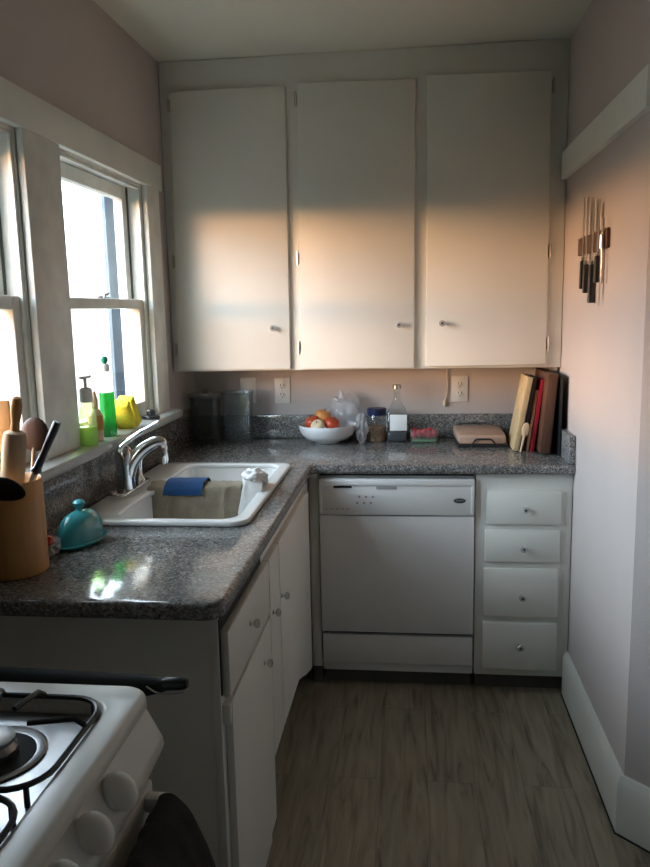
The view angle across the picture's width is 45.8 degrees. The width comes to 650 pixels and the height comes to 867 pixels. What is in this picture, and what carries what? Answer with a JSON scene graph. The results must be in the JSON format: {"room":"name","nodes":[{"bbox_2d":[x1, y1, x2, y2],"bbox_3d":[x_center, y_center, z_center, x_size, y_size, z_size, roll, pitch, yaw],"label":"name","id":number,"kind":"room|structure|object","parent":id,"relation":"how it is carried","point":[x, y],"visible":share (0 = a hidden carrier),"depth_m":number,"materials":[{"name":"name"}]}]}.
{"room":"kitchen","nodes":[
{"label":"kitchen","id":0,"kind":"room"},
{"bbox_2d":[0,0,194,450],"bbox_3d":[-0.929,0.087,1.182,0.105,2.480,4.850,0,9,6],"label":"wall","id":1,"kind":"structure","parent":0,"point":[71,55],"depth_m":2.45,"materials":[{"name":"paint"}]},
{"bbox_2d":[0,121,39,471],"bbox_3d":[-0.860,-0.310,1.803,0.104,0.879,0.468,0,9,6],"label":"window","id":2,"kind":"structure","parent":1,"relation":"in","point":[16,360],"depth_m":2.00,"materials":[{"name":"paint"}]},
{"bbox_2d":[15,128,80,459],"bbox_3d":[-0.759,-0.370,2.128,0.020,0.862,0.210,0,9,6],"label":"trim","id":3,"kind":"structure","parent":1,"relation":"attached to","point":[38,157],"depth_m":2.10,"materials":[{"name":"paint"}]},
{"bbox_2d":[0,76,161,191],"bbox_3d":[-0.904,-0.648,0.857,0.022,0.098,4.455,0,9,6],"label":"trim","id":4,"kind":"structure","parent":1,"relation":"attached to","point":[19,108],"depth_m":2.24,"materials":[{"name":"white paint"}]},
{"bbox_2d":[25,408,182,482],"bbox_3d":[-0.751,0.077,2.185,0.118,0.038,2.000,0,9,6],"label":"trim","id":5,"kind":"structure","parent":1,"relation":"attached to","point":[88,450],"depth_m":2.30,"materials":[{"name":"white paint"}]},
{"bbox_2d":[79,375,97,444],"bbox_3d":[-0.713,-0.069,2.305,0.052,0.209,0.059,0,9,6],"label":"soap dispenser","id":6,"kind":"object","parent":5,"relation":"on","point":[85,393],"visible":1,"depth_m":2.28,"materials":[{"name":"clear plastic"}]},
{"bbox_2d":[88,391,103,441],"bbox_3d":[-0.712,-0.054,2.385,0.045,0.155,0.044,0,9,6],"label":"lotion bottle","id":7,"kind":"object","parent":5,"relation":"on","point":[95,413],"visible":0.97,"depth_m":2.37,"materials":[{"name":"beige plastic"}]},
{"bbox_2d":[98,356,117,436],"bbox_3d":[-0.701,-0.119,2.469,0.050,0.256,0.070,0,9,6],"label":"dish soap bottle","id":8,"kind":"object","parent":5,"relation":"on","point":[107,407],"visible":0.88,"depth_m":2.45,"materials":[{"name":"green plastic"}]},
{"bbox_2d":[115,400,134,428],"bbox_3d":[-0.682,-0.063,2.604,0.056,0.106,0.092,-1,9,1],"label":"sponge","id":9,"kind":"object","parent":5,"relation":"on","point":[124,414],"visible":0.77,"depth_m":2.58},
{"bbox_2d":[117,396,140,425],"bbox_3d":[-0.680,-0.078,2.669,0.056,0.110,0.082,0,9,10],"label":"sponge","id":10,"kind":"object","parent":5,"relation":"on","point":[131,399],"visible":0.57,"depth_m":2.65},
{"bbox_2d":[142,409,159,419],"bbox_3d":[-0.649,-0.073,2.868,0.068,0.034,0.068,0,9,6],"label":"stopper","id":11,"kind":"object","parent":5,"relation":"on","point":[150,414],"visible":1,"depth_m":2.85,"materials":[{"name":"silver metal"}]},
{"bbox_2d":[59,148,153,440],"bbox_3d":[-0.771,-0.440,2.595,0.104,0.879,0.723,0,9,6],"label":"window","id":12,"kind":"structure","parent":1,"relation":"in","point":[125,193],"depth_m":2.88,"materials":[{"name":"paint"}]},
{"bbox_2d":[43,406,199,531],"bbox_3d":[-0.705,0.108,2.586,0.020,0.151,2.010,0,9,6],"label":"backsplash","id":13,"kind":"structure","parent":1,"relation":"attached to","point":[90,481],"depth_m":2.43,"materials":[{"name":"grey stone"}]},
{"bbox_2d":[142,185,169,412],"bbox_3d":[-0.660,-0.515,3.011,0.020,0.862,0.140,0,9,6],"label":"trim","id":14,"kind":"structure","parent":1,"relation":"attached to","point":[150,196],"depth_m":2.98,"materials":[{"name":"paint"}]},
{"bbox_2d":[94,0,591,61],"bbox_3d":[0.187,-1.179,0.848,2.405,0.080,5.050,0,9,6],"label":"ceiling","id":15,"kind":"structure","parent":0,"point":[168,30],"depth_m":2.69,"materials":[{"name":"beige paint"}]},
{"bbox_2d":[194,367,547,624],"bbox_3d":[0.488,-0.315,3.480,2.405,2.480,0.100,0,9,6],"label":"wall","id":16,"kind":"structure","parent":0,"point":[490,390],"depth_m":3.48,"materials":[{"name":"paint"}]},
{"bbox_2d":[240,378,255,402],"bbox_3d":[-0.353,-0.198,3.537,0.072,0.116,0.010,0,9,6],"label":"light switch","id":17,"kind":"object","parent":16,"relation":"attached to","point":[247,385],"visible":1,"depth_m":3.53,"materials":[{"name":"beige plastic"}]},
{"bbox_2d":[274,378,290,402],"bbox_3d":[-0.195,-0.196,3.519,0.072,0.116,0.010,0,9,6],"label":"power outlet","id":18,"kind":"object","parent":16,"relation":"attached to","point":[282,385],"visible":1,"depth_m":3.52,"materials":[{"name":"beige plastic"}]},
{"bbox_2d":[279,392,285,397],"bbox_3d":[-0.195,-0.175,3.520,0.033,0.028,0.003,0,9,6],"label":"socket","id":19,"kind":"object","parent":18,"relation":"attached to","point":[281,394],"depth_m":3.52,"materials":[{"name":"beige plastic"}]},
{"bbox_2d":[279,383,285,388],"bbox_3d":[-0.196,-0.217,3.513,0.033,0.028,0.003,0,9,6],"label":"socket","id":20,"kind":"object","parent":18,"relation":"attached to","point":[281,385],"depth_m":3.51,"materials":[{"name":"beige plastic"}]},
{"bbox_2d":[199,413,512,437],"bbox_3d":[0.179,-0.035,3.498,1.572,0.104,0.020,0,9,6],"label":"backsplash","id":21,"kind":"structure","parent":16,"relation":"attached to","point":[236,426],"depth_m":3.52,"materials":[{"name":"grey stone"}]},
{"bbox_2d":[158,38,569,371],"bbox_3d":[0.153,-0.882,3.193,1.593,1.250,0.350,0,9,6],"label":"upper cabinet","id":22,"kind":"object","parent":16,"relation":"attached to","point":[397,208],"visible":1,"depth_m":3.05,"materials":[{"name":"white paint"}]},
{"bbox_2d":[443,368,447,405],"bbox_3d":[0.536,-0.217,3.428,0.023,0.193,0.019,3,10,22],"label":"hanging cord","id":23,"kind":"object","parent":22,"relation":"hanging from","point":[444,401],"visible":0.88,"depth_m":3.43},
{"bbox_2d":[451,376,467,401],"bbox_3d":[0.601,-0.199,3.429,0.072,0.116,0.010,0,9,6],"label":"power outlet","id":24,"kind":"object","parent":16,"relation":"attached to","point":[459,391],"visible":1,"depth_m":3.43,"materials":[{"name":"beige plastic"}]},
{"bbox_2d":[456,391,462,396],"bbox_3d":[0.601,-0.177,3.429,0.033,0.028,0.003,0,9,6],"label":"socket","id":25,"kind":"object","parent":24,"relation":"attached to","point":[458,393],"depth_m":3.43,"materials":[{"name":"beige plastic"}]},
{"bbox_2d":[456,381,463,386],"bbox_3d":[0.600,-0.219,3.423,0.033,0.028,0.003,0,9,6],"label":"socket","id":26,"kind":"object","parent":24,"relation":"attached to","point":[458,383],"depth_m":3.42,"materials":[{"name":"beige plastic"}]},
{"bbox_2d":[266,625,649,866],"bbox_3d":[0.240,1.337,1.256,2.405,0.060,5.050,0,9,6],"label":"floor","id":27,"kind":"structure","parent":0,"point":[368,773],"depth_m":2.45,"materials":[{"name":"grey wood"}]},
{"bbox_2d":[0,682,168,866],"bbox_3d":[-0.563,0.889,1.056,0.610,0.923,0.597,0,9,6],"label":"gas stove","id":28,"kind":"object","parent":27,"relation":"on","point":[77,761],"visible":0.98,"depth_m":1.08,"materials":[{"name":"white metal"}]},
{"bbox_2d":[125,793,215,866],"bbox_3d":[-0.226,0.826,1.120,0.123,0.493,0.274,0,9,6],"label":"kitchen towel","id":29,"kind":"object","parent":28,"relation":"hanging from","point":[170,835],"visible":1,"depth_m":1.15,"materials":[{"name":"grey fabric"}]},
{"bbox_2d":[0,481,311,866],"bbox_3d":[-0.414,0.699,2.360,0.644,0.875,1.384,0,9,6],"label":"base cabinet","id":30,"kind":"object","parent":27,"relation":"on","point":[243,667],"visible":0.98,"depth_m":1.65,"materials":[{"name":"white paint"}]},
{"bbox_2d":[0,437,574,620],"bbox_3d":[0.079,0.198,2.520,1.593,0.038,2.035,0,9,6],"label":"countertop","id":31,"kind":"structure","parent":30,"relation":"on","point":[190,573],"depth_m":1.95,"materials":[{"name":"grey stone"}]},
{"bbox_2d":[0,473,49,581],"bbox_3d":[-0.713,0.210,1.752,0.147,0.216,0.147,0,9,6],"label":"utensil crock","id":32,"kind":"object","parent":31,"relation":"on","point":[24,553],"visible":0.85,"depth_m":1.70,"materials":[{"name":"brown wood"}]},
{"bbox_2d":[0,400,10,451],"bbox_3d":[-0.741,0.110,1.784,0.049,0.375,0.020,0,9,6],"label":"wooden spoon","id":33,"kind":"object","parent":32,"relation":"in","point":[5,420],"visible":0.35,"depth_m":1.76,"materials":[{"name":"orange wood"}]},
{"bbox_2d":[0,477,25,500],"bbox_3d":[-0.712,0.199,1.667,0.163,0.229,0.061,5,11,34],"label":"ladle","id":34,"kind":"object","parent":32,"relation":"in","point":[10,490],"visible":1,"depth_m":1.63,"materials":[{"name":"black plastic"}]},
{"bbox_2d":[0,396,26,483],"bbox_3d":[-0.704,0.111,1.725,0.084,0.391,0.051,0,9,6],"label":"rolling pin","id":35,"kind":"object","parent":32,"relation":"in","point":[14,440],"visible":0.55,"depth_m":1.69,"materials":[{"name":"brown wood"}]},
{"bbox_2d":[21,417,47,475],"bbox_3d":[-0.666,0.129,1.782,0.074,0.336,0.022,-2,9,-7],"label":"wooden spoon","id":36,"kind":"object","parent":32,"relation":"in","point":[36,430],"visible":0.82,"depth_m":1.75,"materials":[{"name":"brown wood"}]},
{"bbox_2d":[21,417,47,450],"bbox_3d":[-0.665,0.002,1.762,0.068,0.079,0.015,0,9,6],"label":"bowl","id":37,"kind":"object","parent":36,"relation":"on","point":[36,430],"depth_m":1.75,"materials":[{"name":"brown wood"}]},
{"bbox_2d":[28,420,60,481],"bbox_3d":[-0.678,0.131,1.758,0.175,0.324,0.033,0,9,6],"label":"spatula","id":38,"kind":"object","parent":32,"relation":"in","point":[54,428],"visible":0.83,"depth_m":1.73,"materials":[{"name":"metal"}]},
{"bbox_2d":[47,535,60,555],"bbox_3d":[-0.670,0.271,1.869,0.059,0.060,0.074,0,9,6],"label":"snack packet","id":39,"kind":"object","parent":31,"relation":"on","point":[51,540],"visible":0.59,"depth_m":1.84,"materials":[{"name":"plastic"}]},
{"bbox_2d":[52,499,107,550],"bbox_3d":[-0.625,0.224,1.961,0.108,0.117,0.173,0,9,6],"label":"butter dish","id":40,"kind":"object","parent":31,"relation":"on","point":[81,528],"visible":0.99,"depth_m":1.93,"materials":[{"name":"teal ceramic"}]},
{"bbox_2d":[109,421,168,497],"bbox_3d":[-0.585,0.069,2.476,0.164,0.225,0.250,0,9,6],"label":"faucet","id":41,"kind":"object","parent":31,"relation":"on","point":[128,461],"visible":1,"depth_m":2.44,"materials":[{"name":"silver metal"}]},
{"bbox_2d":[88,462,290,526],"bbox_3d":[-0.416,0.271,2.526,0.506,0.196,0.817,0,9,6],"label":"sink","id":42,"kind":"object","parent":31,"relation":"in","point":[135,509],"visible":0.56,"depth_m":2.41,"materials":[{"name":"ceramic"}]},
{"bbox_2d":[147,480,242,518],"bbox_3d":[-0.411,0.235,2.516,0.316,0.162,0.163,0,9,6],"label":"tub","id":43,"kind":"object","parent":42,"relation":"on","point":[219,499],"visible":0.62,"depth_m":2.45,"materials":[{"name":"beige plastic"}]},
{"bbox_2d":[163,477,210,495],"bbox_3d":[-0.448,0.175,2.506,0.128,0.056,0.138,0,9,6],"label":"cloth","id":44,"kind":"object","parent":43,"relation":"on","point":[178,486],"visible":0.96,"depth_m":2.46,"materials":[{"name":"blue fabric"}]},
{"bbox_2d":[238,467,267,514],"bbox_3d":[-0.227,0.208,2.483,0.080,0.198,0.162,0,9,6],"label":"cloth","id":45,"kind":"object","parent":42,"relation":"on","point":[253,479],"visible":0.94,"depth_m":2.43,"materials":[{"name":"white fabric"}]},
{"bbox_2d":[187,391,221,443],"bbox_3d":[-0.527,-0.077,3.414,0.142,0.243,0.118,0,9,6],"label":"canister","id":46,"kind":"object","parent":31,"relation":"on","point":[197,392],"visible":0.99,"depth_m":3.40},
{"bbox_2d":[299,420,355,443],"bbox_3d":[0.011,-0.002,3.381,0.252,0.082,0.252,0,9,6],"label":"fruit bowl","id":47,"kind":"object","parent":31,"relation":"on","point":[324,435],"visible":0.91,"depth_m":3.29,"materials":[{"name":"white ceramic"}]},
{"bbox_2d":[305,415,318,427],"bbox_3d":[-0.056,-0.051,3.367,0.065,0.065,0.066,0,9,6],"label":"apple","id":48,"kind":"object","parent":47,"relation":"in","point":[310,419],"visible":0.65,"depth_m":3.35,"materials":[{"name":"red food"}]},
{"bbox_2d":[311,419,324,427],"bbox_3d":[-0.032,-0.032,3.337,0.062,0.058,0.059,0,9,6],"label":"apple","id":49,"kind":"object","parent":47,"relation":"in","point":[318,423],"visible":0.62,"depth_m":3.32,"materials":[{"name":"beige food"}]},
{"bbox_2d":[315,408,330,421],"bbox_3d":[-0.009,-0.078,3.396,0.071,0.070,0.071,0,9,6],"label":"apple","id":50,"kind":"object","parent":47,"relation":"in","point":[322,414],"visible":0.62,"depth_m":3.37,"materials":[{"name":"orange food"}]},
{"bbox_2d":[324,416,339,427],"bbox_3d":[0.030,-0.042,3.361,0.067,0.063,0.066,0,9,6],"label":"apple","id":51,"kind":"object","parent":47,"relation":"in","point":[330,422],"visible":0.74,"depth_m":3.34,"materials":[{"name":"red food"}]},
{"bbox_2d":[367,407,386,441],"bbox_3d":[0.228,-0.040,3.391,0.088,0.146,0.088,0,9,6],"label":"jar","id":52,"kind":"object","parent":31,"relation":"on","point":[375,433],"visible":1,"depth_m":3.36,"materials":[{"name":"clear glass"}]},
{"bbox_2d":[387,384,406,440],"bbox_3d":[0.315,-0.090,3.370,0.088,0.248,0.088,0,9,6],"label":"glass bottle","id":53,"kind":"object","parent":31,"relation":"on","point":[398,423],"visible":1,"depth_m":3.34,"materials":[{"name":"clear glass"}]},
{"bbox_2d":[410,429,438,441],"bbox_3d":[0.432,0.007,3.350,0.126,0.056,0.078,0,9,6],"label":"box","id":54,"kind":"object","parent":31,"relation":"on","point":[415,439],"visible":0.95,"depth_m":3.33,"materials":[{"name":"plastic"}]},
{"bbox_2d":[411,431,416,438],"bbox_3d":[0.388,0.006,3.341,0.026,0.037,0.027,0,9,6],"label":"strawberry","id":55,"kind":"object","parent":54,"relation":"in","point":[413,433],"visible":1,"depth_m":3.33,"materials":[{"name":"red food"}]},
{"bbox_2d":[416,430,421,437],"bbox_3d":[0.409,0.001,3.338,0.026,0.037,0.027,0,9,6],"label":"strawberry","id":56,"kind":"object","parent":54,"relation":"in","point":[419,432],"visible":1,"depth_m":3.33,"materials":[{"name":"red food"}]},
{"bbox_2d":[421,428,426,436],"bbox_3d":[0.431,-0.004,3.334,0.026,0.037,0.027,0,9,6],"label":"strawberry","id":57,"kind":"object","parent":54,"relation":"in","point":[424,431],"visible":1,"depth_m":3.33,"materials":[{"name":"red food"}]},
{"bbox_2d":[426,431,431,438],"bbox_3d":[0.452,0.006,3.334,0.026,0.037,0.027,0,9,6],"label":"strawberry","id":58,"kind":"object","parent":54,"relation":"in","point":[429,433],"visible":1,"depth_m":3.32,"materials":[{"name":"red food"}]},
{"bbox_2d":[431,430,436,437],"bbox_3d":[0.473,0.001,3.330,0.026,0.037,0.027,0,9,6],"label":"strawberry","id":59,"kind":"object","parent":54,"relation":"in","point":[434,432],"visible":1,"depth_m":3.32,"materials":[{"name":"red food"}]},
{"bbox_2d":[453,422,507,446],"bbox_3d":[0.661,0.004,3.287,0.215,0.074,0.223,0,9,6],"label":"wooden tray","id":60,"kind":"object","parent":31,"relation":"on","point":[465,435],"visible":1,"depth_m":3.20,"materials":[{"name":"brown wood"}]},
{"bbox_2d":[507,373,532,451],"bbox_3d":[0.798,-0.091,3.150,0.072,0.299,0.200,0,9,6],"label":"cookbook","id":61,"kind":"object","parent":31,"relation":"on","point":[525,383],"visible":1,"depth_m":3.08,"materials":[{"name":"beige paper"}]},
{"bbox_2d":[519,422,529,451],"bbox_3d":[0.790,0.016,3.053,0.045,0.118,0.016,-5,10,-20],"label":"wooden spoon","id":62,"kind":"object","parent":31,"relation":"on","point":[526,427],"visible":1,"depth_m":3.05,"materials":[{"name":"brown wood"}]},
{"bbox_2d":[519,373,537,450],"bbox_3d":[0.822,-0.092,3.163,0.067,0.296,0.190,0,9,6],"label":"cookbook","id":63,"kind":"object","parent":31,"relation":"on","point":[533,387],"visible":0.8,"depth_m":3.06,"materials":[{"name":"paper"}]},
{"bbox_2d":[524,389,537,449],"bbox_3d":[0.840,-0.067,3.170,0.044,0.244,0.180,0,9,6],"label":"cookbook","id":64,"kind":"object","parent":31,"relation":"on","point":[527,442],"visible":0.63,"depth_m":3.08,"materials":[{"name":"brown paper"}]},
{"bbox_2d":[529,375,544,451],"bbox_3d":[0.853,-0.086,3.148,0.047,0.287,0.213,0,9,6],"label":"cookbook","id":65,"kind":"object","parent":31,"relation":"on","point":[540,382],"visible":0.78,"depth_m":3.06,"materials":[{"name":"paper"}]},
{"bbox_2d":[534,368,558,453],"bbox_3d":[0.883,-0.099,3.124,0.066,0.314,0.310,0,9,6],"label":"cookbook","id":66,"kind":"object","parent":31,"relation":"on","point":[547,409],"visible":0.83,"depth_m":2.98,"materials":[{"name":"brown paper"}]},
{"bbox_2d":[546,368,562,455],"bbox_3d":[0.923,-0.096,3.115,0.008,0.312,0.360,0,9,6],"label":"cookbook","id":67,"kind":"object","parent":31,"relation":"on","point":[557,423],"visible":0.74,"depth_m":2.98,"materials":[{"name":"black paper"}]},
{"bbox_2d":[309,474,325,681],"bbox_3d":[-0.005,0.536,3.308,0.036,0.876,0.580,0,9,6],"label":"filler panel","id":68,"kind":"object","parent":27,"relation":"on","point":[317,633],"visible":0.29,"depth_m":3.02,"materials":[{"name":"white paint"}]},
{"bbox_2d":[319,474,474,683],"bbox_3d":[0.308,0.539,3.255,0.590,0.873,0.597,0,9,6],"label":"dishwasher","id":69,"kind":"object","parent":27,"relation":"on","point":[397,550],"visible":1,"depth_m":2.97,"materials":[{"name":"white metal"}]},
{"bbox_2d":[472,474,572,688],"bbox_3d":[0.781,0.537,3.195,0.354,0.876,0.628,0,9,6],"label":"base cabinet","id":70,"kind":"object","parent":27,"relation":"on","point":[523,522],"visible":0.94,"depth_m":2.92,"materials":[{"name":"white paint"}]},
{"bbox_3d":[-0.583,0.878,1.504,0.425,0.802,0.127,0,9,6],"label":"rack","id":71,"kind":"object","parent":27,"relation":"on","visible":0},
{"bbox_2d":[0,666,188,695],"bbox_3d":[-0.516,0.457,1.426,0.538,0.049,0.048,0,9,6],"label":"folded umbrella","id":72,"kind":"object","parent":71,"relation":"on","point":[149,685],"visible":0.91,"depth_m":1.40,"materials":[{"name":"black fabric"}]},
{"bbox_2d":[548,0,649,787],"bbox_3d":[1.183,0.078,0.962,0.618,2.480,4.900,-2,9,-3],"label":"wall","id":73,"kind":"structure","parent":0,"point":[605,367],"depth_m":2.29,"materials":[{"name":"paint"}]},
{"bbox_2d":[561,426,575,463],"bbox_3d":[0.937,0.011,3.111,0.021,0.104,0.626,0,9,6],"label":"backsplash","id":74,"kind":"structure","parent":73,"relation":"attached to","point":[568,440],"depth_m":2.84,"materials":[{"name":"grey stone"}]},
{"bbox_2d":[578,227,609,255],"bbox_3d":[0.874,-0.622,2.509,0.010,0.060,0.410,0,9,6],"label":"rack","id":75,"kind":"object","parent":73,"relation":"attached to","point":[607,230],"visible":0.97,"depth_m":2.48,"materials":[{"name":"brown wood"}]},
{"bbox_2d":[579,197,585,288],"bbox_3d":[0.879,-0.647,2.618,0.018,0.305,0.026,0,9,6],"label":"kitchen knife","id":76,"kind":"object","parent":75,"relation":"attached to","point":[582,259],"visible":0.73,"depth_m":2.62,"materials":[{"name":"metal"}]},
{"bbox_2d":[582,198,588,292],"bbox_3d":[0.874,-0.627,2.567,0.018,0.312,0.028,0,9,6],"label":"kitchen knife","id":77,"kind":"object","parent":75,"relation":"attached to","point":[585,263],"visible":0.93,"depth_m":2.57,"materials":[{"name":"metal"}]},
{"bbox_2d":[587,198,594,302],"bbox_3d":[0.865,-0.591,2.486,0.018,0.333,0.031,0,9,6],"label":"kitchen knife","id":78,"kind":"object","parent":75,"relation":"hanging from","point":[591,286],"visible":0.83,"depth_m":2.49,"materials":[{"name":"metal"}]},
{"bbox_2d":[593,200,600,282],"bbox_3d":[0.856,-0.601,2.410,0.018,0.252,0.031,0,9,6],"label":"kitchen knife","id":79,"kind":"object","parent":75,"relation":"attached to","point":[597,254],"visible":0.79,"depth_m":2.41,"materials":[{"name":"metal"}]},
{"bbox_2d":[598,249,600,305],"bbox_3d":[0.854,-0.504,2.387,0.002,0.212,0.013,0,9,6],"label":"knife","id":80,"kind":"object","parent":75,"relation":"hanging from","point":[600,249],"visible":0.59,"depth_m":2.39,"materials":[{"name":"metal"}]},
{"bbox_2d":[599,216,604,283],"bbox_3d":[0.842,-0.558,2.339,0.015,0.200,0.014,0,9,6],"label":"sharpening steel","id":81,"kind":"object","parent":75,"relation":"attached to","point":[602,237],"visible":1,"depth_m":2.33,"materials":[{"name":"silver metal"}]},
{"bbox_2d":[560,651,649,853],"bbox_3d":[1.131,1.260,0.863,0.478,0.174,4.287,-2,9,-3],"label":"baseboard","id":82,"kind":"structure","parent":73,"relation":"attached to","point":[626,800],"depth_m":2.30,"materials":[{"name":"white paint"}]},
{"bbox_2d":[561,64,649,178],"bbox_3d":[1.083,-0.663,0.694,0.480,0.098,4.569,-2,9,-3],"label":"trim","id":83,"kind":"structure","parent":73,"relation":"attached to","point":[632,103],"depth_m":2.22,"materials":[{"name":"white paint"}]},
{"label":"outside","id":84,"kind":"structure","parent":0,"visible":0},
{"bbox_2d":[101,195,125,399],"bbox_3d":[-1.557,-1.364,5.970,0.025,3.960,0.730,0,9,6],"label":"wall","id":85,"kind":"structure","parent":84,"point":[107,207],"depth_m":5.72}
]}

